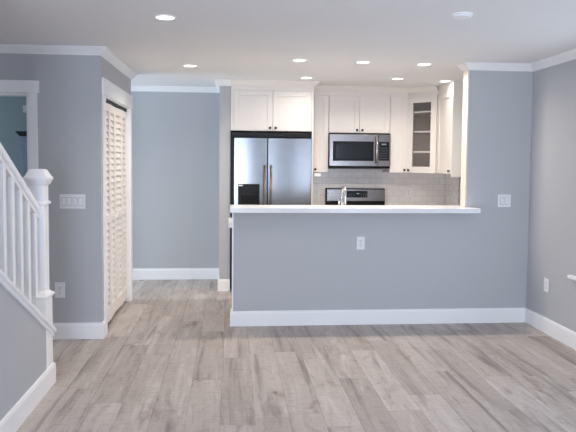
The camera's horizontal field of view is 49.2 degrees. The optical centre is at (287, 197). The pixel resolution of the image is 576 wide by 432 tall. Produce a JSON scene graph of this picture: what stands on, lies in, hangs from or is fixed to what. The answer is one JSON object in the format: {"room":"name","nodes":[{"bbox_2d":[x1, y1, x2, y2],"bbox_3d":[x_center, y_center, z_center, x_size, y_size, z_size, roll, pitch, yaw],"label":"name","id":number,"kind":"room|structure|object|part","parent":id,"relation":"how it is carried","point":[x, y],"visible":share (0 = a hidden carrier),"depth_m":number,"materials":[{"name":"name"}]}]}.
{"room":"living room","nodes":[
{"label":"living room","id":0,"kind":"room"},
{"bbox_2d":[0,96,26,174],"bbox_3d":[-3.488,-0.103,6.327,2.570,2.400,0.110,0,3,-5],"label":"wall","id":1,"kind":"structure","parent":0,"point":[13,118],"depth_m":6.30,"materials":[{"name":"teal paint"}]},
{"bbox_2d":[0,284,46,420],"bbox_3d":[-1.561,0.771,3.500,0.115,1.006,1.050,0,3,-5],"label":"wall","id":2,"kind":"structure","parent":0,"point":[22,337],"depth_m":3.48,"materials":[{"name":"grey paint"}]},
{"bbox_2d":[0,362,55,431],"bbox_3d":[-1.582,1.199,3.603,0.165,0.137,1.210,0,3,-5],"label":"baseboard","id":3,"kind":"structure","parent":2,"relation":"attached to","point":[11,422],"depth_m":3.65,"materials":[{"name":"white paint"}]},
{"bbox_2d":[0,53,103,322],"bbox_3d":[-2.377,-0.028,5.163,1.677,2.400,0.120,0,3,-5],"label":"wall","id":4,"kind":"structure","parent":0,"point":[69,97],"depth_m":5.15,"materials":[{"name":"grey paint"}]},
{"bbox_2d":[0,80,39,170],"bbox_3d":[-2.507,0.112,5.145,0.980,2.120,0.159,0,3,-5],"label":"door frame","id":5,"kind":"structure","parent":4,"relation":"in","point":[29,89],"depth_m":5.07,"materials":[{"name":"white paint"}]},
{"bbox_2d":[55,282,64,297],"bbox_3d":[-1.881,0.764,5.187,0.082,0.128,0.009,0,3,-5],"label":"wall outlet","id":6,"kind":"object","parent":4,"relation":"attached to","point":[59,286],"visible":1,"depth_m":5.18,"materials":[{"name":"white plastic"}]},
{"bbox_2d":[0,44,136,79],"bbox_3d":[-2.675,-1.235,5.784,2.285,0.064,1.660,0,3,-5],"label":"trim","id":7,"kind":"structure","parent":4,"relation":"attached to","point":[108,55],"depth_m":5.06,"materials":[{"name":"white paint"}]},
{"bbox_2d":[59,194,84,208],"bbox_3d":[-1.768,0.033,5.154,0.200,0.115,0.012,0,3,-5],"label":"light switch","id":8,"kind":"object","parent":4,"relation":"attached to","point":[67,201],"visible":1,"depth_m":5.15,"materials":[{"name":"white plastic"}]},
{"bbox_2d":[53,320,105,339],"bbox_3d":[-1.790,1.105,5.244,0.513,0.137,0.078,0,3,-5],"label":"baseboard","id":9,"kind":"structure","parent":4,"relation":"attached to","point":[88,330],"depth_m":5.21,"materials":[{"name":"white paint"}]},
{"bbox_2d":[103,58,130,94],"bbox_3d":[-1.665,-0.069,6.000,0.110,2.400,1.424,0,3,-5],"label":"wall","id":10,"kind":"structure","parent":0,"point":[110,72],"depth_m":5.83,"materials":[{"name":"grey paint"}]},
{"bbox_2d":[106,99,126,321],"bbox_3d":[-1.641,0.104,5.977,0.085,1.976,1.247,0,3,-5],"label":"bifold closet door","id":11,"kind":"structure","parent":10,"relation":"in","point":[115,114],"depth_m":6.03,"materials":[{"name":"white wood"}]},
{"bbox_3d":[-1.605,0.146,5.513,0.028,1.943,0.309,0,3,-2],"label":"panel","id":12,"kind":"part","parent":11,"relation":"part of","materials":[{"name":"white paint"}]},
{"bbox_3d":[-1.632,0.129,5.822,0.028,1.943,0.309,0,3,-8],"label":"panel","id":13,"kind":"part","parent":11,"relation":"part of","materials":[{"name":"white paint"}]},
{"bbox_3d":[-1.659,0.111,6.133,0.028,1.943,0.309,0,3,-2],"label":"panel","id":14,"kind":"part","parent":11,"relation":"part of","materials":[{"name":"white paint"}]},
{"bbox_3d":[-1.687,0.093,6.441,0.028,1.943,0.309,0,3,-8],"label":"panel","id":15,"kind":"part","parent":11,"relation":"part of","materials":[{"name":"white paint"}]},
{"bbox_2d":[102,77,132,334],"bbox_3d":[-1.653,0.051,5.965,0.128,2.165,1.490,0,3,-5],"label":"trim","id":16,"kind":"structure","parent":10,"relation":"attached to","point":[111,92],"depth_m":6.11,"materials":[{"name":"white paint"}]},
{"bbox_2d":[219,86,230,278],"bbox_3d":[-0.751,-0.145,7.518,0.124,2.400,0.743,0,3,-5],"label":"wall column","id":17,"kind":"structure","parent":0,"point":[225,91],"depth_m":7.15,"materials":[{"name":"grey paint"}]},
{"bbox_2d":[0,0,575,87],"bbox_3d":[-0.888,-1.160,3.274,7.200,0.100,12.400,0,3,-5],"label":"ceiling","id":18,"kind":"structure","parent":0,"point":[225,39],"depth_m":4.53,"materials":[{"name":"white paint"}]},
{"bbox_2d":[154,14,175,19],"bbox_3d":[-0.784,-1.146,4.011,0.142,0.008,0.142,0,3,-5],"label":"recessed light","id":19,"kind":"object","parent":18,"relation":"in","point":[162,16],"visible":1,"depth_m":4.00,"materials":[{"name":"white paint"}]},
{"bbox_2d":[183,64,196,66],"bbox_3d":[-0.940,-1.261,6.033,0.142,0.008,0.142,0,3,-5],"label":"recessed light","id":20,"kind":"object","parent":18,"relation":"in","point":[186,65],"visible":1,"depth_m":6.00,"materials":[{"name":"white paint"}]},
{"bbox_2d":[292,59,306,61],"bbox_3d":[0.103,-1.230,5.649,0.142,0.008,0.142,0,3,-5],"label":"recessed light","id":21,"kind":"object","parent":18,"relation":"in","point":[294,60],"visible":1,"depth_m":5.65,"materials":[{"name":"white paint"}]},
{"bbox_2d":[231,80,437,92],"bbox_3d":[0.560,-1.294,7.372,2.450,0.064,0.468,0,3,-5],"label":"trim","id":22,"kind":"structure","parent":18,"relation":"attached to","point":[261,83],"depth_m":7.54,"materials":[{"name":"white paint"}]},
{"bbox_2d":[355,61,370,63],"bbox_3d":[0.683,-1.230,5.729,0.142,0.008,0.142,0,3,-5],"label":"recessed light","id":23,"kind":"object","parent":18,"relation":"in","point":[357,62],"visible":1,"depth_m":5.73,"materials":[{"name":"white paint"}]},
{"bbox_2d":[416,63,431,65],"bbox_3d":[1.257,-1.229,5.813,0.142,0.008,0.142,0,3,-5],"label":"recessed light","id":24,"kind":"object","parent":18,"relation":"in","point":[418,64],"visible":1,"depth_m":5.81,"materials":[{"name":"white paint"}]},
{"bbox_2d":[451,12,472,19],"bbox_3d":[1.067,-1.113,3.859,0.132,0.024,0.132,0,3,-5],"label":"smoke detector","id":25,"kind":"object","parent":18,"relation":"attached to","point":[457,15],"visible":1,"depth_m":3.82,"materials":[{"name":"white paint"}]},
{"bbox_2d":[131,91,445,278],"bbox_3d":[-1.254,-0.172,7.901,6.897,2.400,0.131,0,3,-5],"label":"wall","id":26,"kind":"structure","parent":0,"point":[175,135],"depth_m":7.84,"materials":[{"name":"grey paint"}]},
{"bbox_2d":[131,79,230,92],"bbox_3d":[-2.308,-1.316,7.285,3.280,0.064,0.801,0,3,-5],"label":"trim","id":27,"kind":"structure","parent":26,"relation":"attached to","point":[218,82],"depth_m":7.72,"materials":[{"name":"white paint"}]},
{"bbox_2d":[133,268,229,290],"bbox_3d":[-2.332,0.977,7.435,3.278,0.137,0.758,0,3,-5],"label":"baseboard","id":28,"kind":"structure","parent":26,"relation":"attached to","point":[179,273],"depth_m":7.88,"materials":[{"name":"white paint"}]},
{"bbox_2d":[314,187,319,196],"bbox_3d":[0.363,-0.071,7.979,0.074,0.118,0.009,0,3,-5],"label":"wall outlet","id":29,"kind":"object","parent":26,"relation":"attached to","point":[316,189],"visible":1,"depth_m":7.98,"materials":[{"name":"white plastic"}]},
{"bbox_2d":[313,92,328,171],"bbox_3d":[0.364,-0.800,7.765,0.231,0.970,0.349,0,3,-5],"label":"upper cabinet","id":30,"kind":"object","parent":26,"relation":"attached to","point":[321,99],"visible":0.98,"depth_m":7.62,"materials":[{"name":"white paint"}]},
{"bbox_2d":[314,172,320,176],"bbox_3d":[0.369,-0.292,7.903,0.090,0.060,0.054,0,3,-5],"label":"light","id":31,"kind":"object","parent":30,"relation":"attached to","point":[317,174],"visible":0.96,"depth_m":7.88,"materials":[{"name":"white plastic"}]},
{"bbox_2d":[328,92,389,133],"bbox_3d":[0.859,-1.038,7.795,0.754,0.490,0.349,0,3,-5],"label":"upper cabinet","id":32,"kind":"object","parent":26,"relation":"attached to","point":[349,112],"visible":0.99,"depth_m":7.65,"materials":[{"name":"white paint"}]},
{"bbox_3d":[0.684,-1.009,7.645,0.370,0.443,0.020,0,3,-5],"label":"door","id":33,"kind":"part","parent":32,"relation":"part of","materials":[{"name":"white paint"}]},
{"bbox_2d":[328,133,390,168],"bbox_3d":[0.859,-0.572,7.773,0.750,0.423,0.445,0,3,-5],"label":"microwave","id":34,"kind":"object","parent":32,"relation":"attached to","point":[345,150],"visible":0.99,"depth_m":7.60,"materials":[{"name":"silver metal"}]},
{"bbox_3d":[0.795,-0.571,7.614,0.594,0.384,0.030,0,3,-5],"label":"door","id":35,"kind":"part","parent":34,"relation":"part of","materials":[{"name":"silver metal"}]},
{"bbox_3d":[1.071,-0.574,7.596,0.022,0.330,0.054,0,3,-5],"label":"handle","id":36,"kind":"part","parent":34,"relation":"part of","materials":[{"name":"silver metal"}]},
{"bbox_3d":[1.171,-0.570,7.648,0.152,0.384,0.030,0,3,-5],"label":"control panel","id":37,"kind":"part","parent":34,"relation":"part of","materials":[{"name":"silver metal"}]},
{"bbox_3d":[1.058,-1.008,7.678,0.370,0.443,0.020,0,3,-5],"label":"door","id":38,"kind":"part","parent":32,"relation":"part of","materials":[{"name":"white paint"}]},
{"bbox_2d":[383,93,407,172],"bbox_3d":[1.344,-0.796,7.852,0.220,0.970,0.349,0,3,-5],"label":"upper cabinet","id":39,"kind":"object","parent":26,"relation":"attached to","point":[398,102],"visible":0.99,"depth_m":7.71,"materials":[{"name":"white paint"}]},
{"bbox_2d":[406,188,411,196],"bbox_3d":[1.551,-0.066,8.084,0.074,0.118,0.009,0,3,-5],"label":"wall outlet","id":40,"kind":"object","parent":26,"relation":"attached to","point":[408,190],"visible":1,"depth_m":8.08,"materials":[{"name":"white plastic"}]},
{"bbox_2d":[406,92,437,172],"bbox_3d":[1.761,-0.788,7.772,0.611,0.970,0.582,0,3,-5],"label":"upper cabinet","id":41,"kind":"object","parent":26,"relation":"attached to","point":[422,119],"visible":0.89,"depth_m":7.70,"materials":[{"name":"white paint"}]},
{"bbox_2d":[413,131,429,133],"bbox_3d":[1.770,-0.807,7.788,0.564,0.020,0.525,0,3,-5],"label":"shelf","id":42,"kind":"object","parent":41,"relation":"attached to","point":[414,132],"depth_m":7.69,"materials":[{"name":"white paint"}]},
{"bbox_2d":[413,151,429,152],"bbox_3d":[1.768,-0.561,7.801,0.564,0.020,0.525,0,3,-5],"label":"shelf","id":43,"kind":"object","parent":41,"relation":"attached to","point":[413,151],"depth_m":7.67,"materials":[{"name":"white paint"}]},
{"bbox_2d":[414,111,430,114],"bbox_3d":[1.773,-1.046,7.774,0.564,0.020,0.525,0,3,-5],"label":"shelf","id":44,"kind":"object","parent":41,"relation":"attached to","point":[415,112],"depth_m":7.73,"materials":[{"name":"white paint"}]},
{"bbox_2d":[16,279,575,431],"bbox_3d":[-0.911,1.336,3.414,7.200,0.100,12.400,0,3,-5],"label":"floor","id":45,"kind":"structure","parent":0,"point":[170,358],"depth_m":4.36,"materials":[{"name":"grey wood"}]},
{"bbox_2d":[15,131,27,185],"bbox_3d":[-2.371,0.247,6.109,0.330,1.745,0.540,0,3,-5],"label":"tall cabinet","id":46,"kind":"object","parent":45,"relation":"on","point":[23,134],"visible":0.12,"depth_m":5.80,"materials":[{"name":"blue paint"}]},
{"bbox_3d":[-2.362,-0.602,6.056,0.330,0.044,0.530,0,3,-5],"label":"cornice","id":47,"kind":"part","parent":46,"relation":"part of","materials":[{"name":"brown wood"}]},
{"bbox_3d":[-2.336,0.264,5.851,0.237,1.580,0.020,0,3,-5],"label":"door","id":48,"kind":"part","parent":46,"relation":"part of","materials":[{"name":"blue paint"}]},
{"bbox_2d":[0,143,55,368],"bbox_3d":[-1.577,0.352,3.582,0.180,1.834,1.258,0,3,-5],"label":"balustrade","id":49,"kind":"object","parent":45,"relation":"on","point":[24,209],"visible":0.69,"depth_m":3.85,"materials":[{"name":"white paint"}]},
{"bbox_3d":[-1.576,-0.193,3.488,0.068,0.735,1.133,0,3,-5],"label":"handrail","id":50,"kind":"part","parent":49,"relation":"part of","materials":[{"name":"white paint"}]},
{"bbox_3d":[-1.635,0.265,4.129,0.100,0.745,0.100,0,3,-5],"label":"newel post","id":51,"kind":"part","parent":49,"relation":"part of","materials":[{"name":"white paint"}]},
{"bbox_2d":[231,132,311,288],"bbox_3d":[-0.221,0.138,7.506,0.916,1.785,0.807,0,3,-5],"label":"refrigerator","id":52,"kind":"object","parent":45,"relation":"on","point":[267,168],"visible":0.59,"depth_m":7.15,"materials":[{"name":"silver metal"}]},
{"bbox_3d":[-0.430,0.144,7.185,0.379,1.645,0.058,0,3,-5],"label":"door","id":53,"kind":"part","parent":52,"relation":"part of","materials":[{"name":"silver metal"}]},
{"bbox_3d":[-0.264,0.083,7.129,0.025,0.897,0.072,0,3,-5],"label":"handle","id":54,"kind":"part","parent":52,"relation":"part of","materials":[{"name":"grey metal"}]},
{"bbox_3d":[-0.198,0.083,7.135,0.025,0.897,0.072,0,3,-5],"label":"handle","id":55,"kind":"part","parent":52,"relation":"part of","materials":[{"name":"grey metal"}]},
{"bbox_3d":[0.013,0.146,7.224,0.498,1.645,0.058,0,3,-5],"label":"door","id":56,"kind":"part","parent":52,"relation":"part of","materials":[{"name":"silver metal"}]},
{"bbox_2d":[231,86,313,204],"bbox_3d":[-0.215,-0.110,7.553,0.944,2.335,0.771,0,3,-5],"label":"upper cabinet","id":57,"kind":"object","parent":45,"relation":"on","point":[253,108],"visible":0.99,"depth_m":7.15,"materials":[{"name":"white paint"}]},
{"bbox_3d":[-0.391,-0.986,7.139,0.435,0.453,0.020,0,3,-5],"label":"door","id":58,"kind":"part","parent":57,"relation":"part of","materials":[{"name":"white paint"}]},
{"bbox_3d":[0.049,-0.984,7.178,0.440,0.453,0.020,0,3,-5],"label":"door","id":59,"kind":"part","parent":57,"relation":"part of","materials":[{"name":"white paint"}]},
{"bbox_3d":[0.243,0.141,7.624,0.017,1.834,0.739,0,3,-5],"label":"panel","id":60,"kind":"part","parent":57,"relation":"part of","materials":[{"name":"white paint"}]},
{"bbox_2d":[325,188,384,204],"bbox_3d":[0.874,0.470,7.695,0.754,1.140,0.712,0,3,-5],"label":"range","id":61,"kind":"object","parent":45,"relation":"on","point":[355,196],"visible":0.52,"depth_m":7.95,"materials":[{"name":"silver metal"}]},
{"bbox_3d":[0.873,-0.042,7.945,0.265,0.085,0.007,0,3,-5],"label":"clock panel","id":62,"kind":"part","parent":61,"relation":"part of","materials":[{"name":"black glass"}]},
{"bbox_3d":[0.524,0.704,6.180,2.138,0.878,0.628,0,3,-5],"label":"base cabinet","id":63,"kind":"object","parent":45,"relation":"on","visible":0},
{"bbox_2d":[228,218,231,227],"bbox_3d":[0.515,0.245,6.153,2.184,0.040,0.621,0,3,-5],"label":"countertop","id":64,"kind":"structure","parent":63,"relation":"on","point":[230,219],"depth_m":5.76,"materials":[{"name":"white stone"}]},
{"bbox_2d":[338,185,346,204],"bbox_3d":[0.525,0.052,6.164,0.094,0.344,0.214,0,3,-5],"label":"kitchen faucet","id":65,"kind":"object","parent":64,"relation":"on","point":[343,201],"visible":0.62,"depth_m":6.12,"materials":[{"name":"silver metal"}]},
{"bbox_3d":[0.546,0.031,6.168,0.025,0.302,0.194,0,3,-5],"label":"spout","id":66,"kind":"part","parent":65,"relation":"part of","materials":[{"name":"silver metal"}]},
{"bbox_2d":[233,70,532,310],"bbox_3d":[0.877,-0.034,5.792,2.743,2.400,0.120,0,3,-5],"label":"wall","id":67,"kind":"structure","parent":0,"point":[282,261],"depth_m":5.78,"materials":[{"name":"grey paint"}]},
{"bbox_2d":[232,213,233,310],"bbox_3d":[-0.503,0.640,5.708,0.014,1.040,0.124,0,3,-5],"label":"trim","id":68,"kind":"structure","parent":67,"relation":"attached to","point":[232,213],"depth_m":5.64,"materials":[{"name":"white paint"}]},
{"bbox_2d":[230,205,480,212],"bbox_3d":[0.594,0.105,5.727,2.234,0.044,0.395,0,3,-5],"label":"bar","id":69,"kind":"object","parent":67,"relation":"on","point":[233,208],"visible":1,"depth_m":5.57,"materials":[{"name":"white stone"}]},
{"bbox_2d":[357,237,364,249],"bbox_3d":[0.663,0.416,5.734,0.074,0.118,0.009,0,3,-5],"label":"wall outlet","id":70,"kind":"object","parent":67,"relation":"attached to","point":[360,240],"visible":1,"depth_m":5.73,"materials":[{"name":"white plastic"}]},
{"bbox_2d":[460,70,469,206],"bbox_3d":[1.640,-0.542,5.831,0.013,1.252,0.124,0,3,-5],"label":"trim","id":71,"kind":"structure","parent":67,"relation":"attached to","point":[466,74],"depth_m":5.82,"materials":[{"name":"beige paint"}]},
{"bbox_2d":[497,194,510,206],"bbox_3d":[2.004,0.031,5.829,0.125,0.118,0.012,0,3,-5],"label":"light switch","id":72,"kind":"object","parent":67,"relation":"attached to","point":[504,200],"visible":1,"depth_m":5.83,"materials":[{"name":"white plastic"}]},
{"bbox_2d":[445,59,575,331],"bbox_3d":[2.573,0.143,2.912,0.151,2.400,10.523,0,3,-5],"label":"wall","id":73,"kind":"structure","parent":0,"point":[552,200],"depth_m":5.43,"materials":[{"name":"grey paint"}]},
{"bbox_2d":[230,308,575,349],"bbox_3d":[1.214,1.328,1.764,2.772,0.137,8.345,0,3,-5],"label":"baseboard","id":74,"kind":"structure","parent":73,"relation":"attached to","point":[566,336],"depth_m":5.76,"materials":[{"name":"white paint"}]},
{"bbox_2d":[436,81,462,176],"bbox_3d":[1.948,-0.772,7.247,0.355,1.065,0.518,0,3,-5],"label":"upper cabinet","id":75,"kind":"object","parent":73,"relation":"attached to","point":[450,95],"visible":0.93,"depth_m":7.05,"materials":[{"name":"white paint"}]},
{"bbox_3d":[1.809,-0.736,7.246,0.020,0.923,0.493,0,3,-5],"label":"door","id":76,"kind":"part","parent":75,"relation":"part of","materials":[{"name":"white paint"}]},
{"bbox_3d":[1.985,-0.758,7.000,0.326,1.065,0.019,0,3,-5],"label":"panel","id":77,"kind":"part","parent":75,"relation":"part of","materials":[{"name":"white paint"}]},
{"bbox_2d":[457,49,575,71],"bbox_3d":[2.244,-0.989,2.204,0.661,0.064,9.300,0,3,-5],"label":"trim","id":78,"kind":"structure","parent":73,"relation":"attached to","point":[570,55],"depth_m":5.70,"materials":[{"name":"white paint"}]},
{"bbox_2d":[544,278,548,292],"bbox_3d":[2.269,0.770,5.528,0.009,0.118,0.078,0,3,-5],"label":"wall outlet","id":79,"kind":"object","parent":73,"relation":"attached to","point":[546,281],"visible":1,"depth_m":5.52,"materials":[{"name":"white plastic"}]},
{"bbox_2d":[567,275,575,280],"bbox_3d":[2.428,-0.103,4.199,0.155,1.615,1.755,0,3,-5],"label":"window sill","id":80,"kind":"structure","parent":73,"relation":"in","point":[572,277],"depth_m":5.04,"materials":[{"name":"white paint"}]}
]}

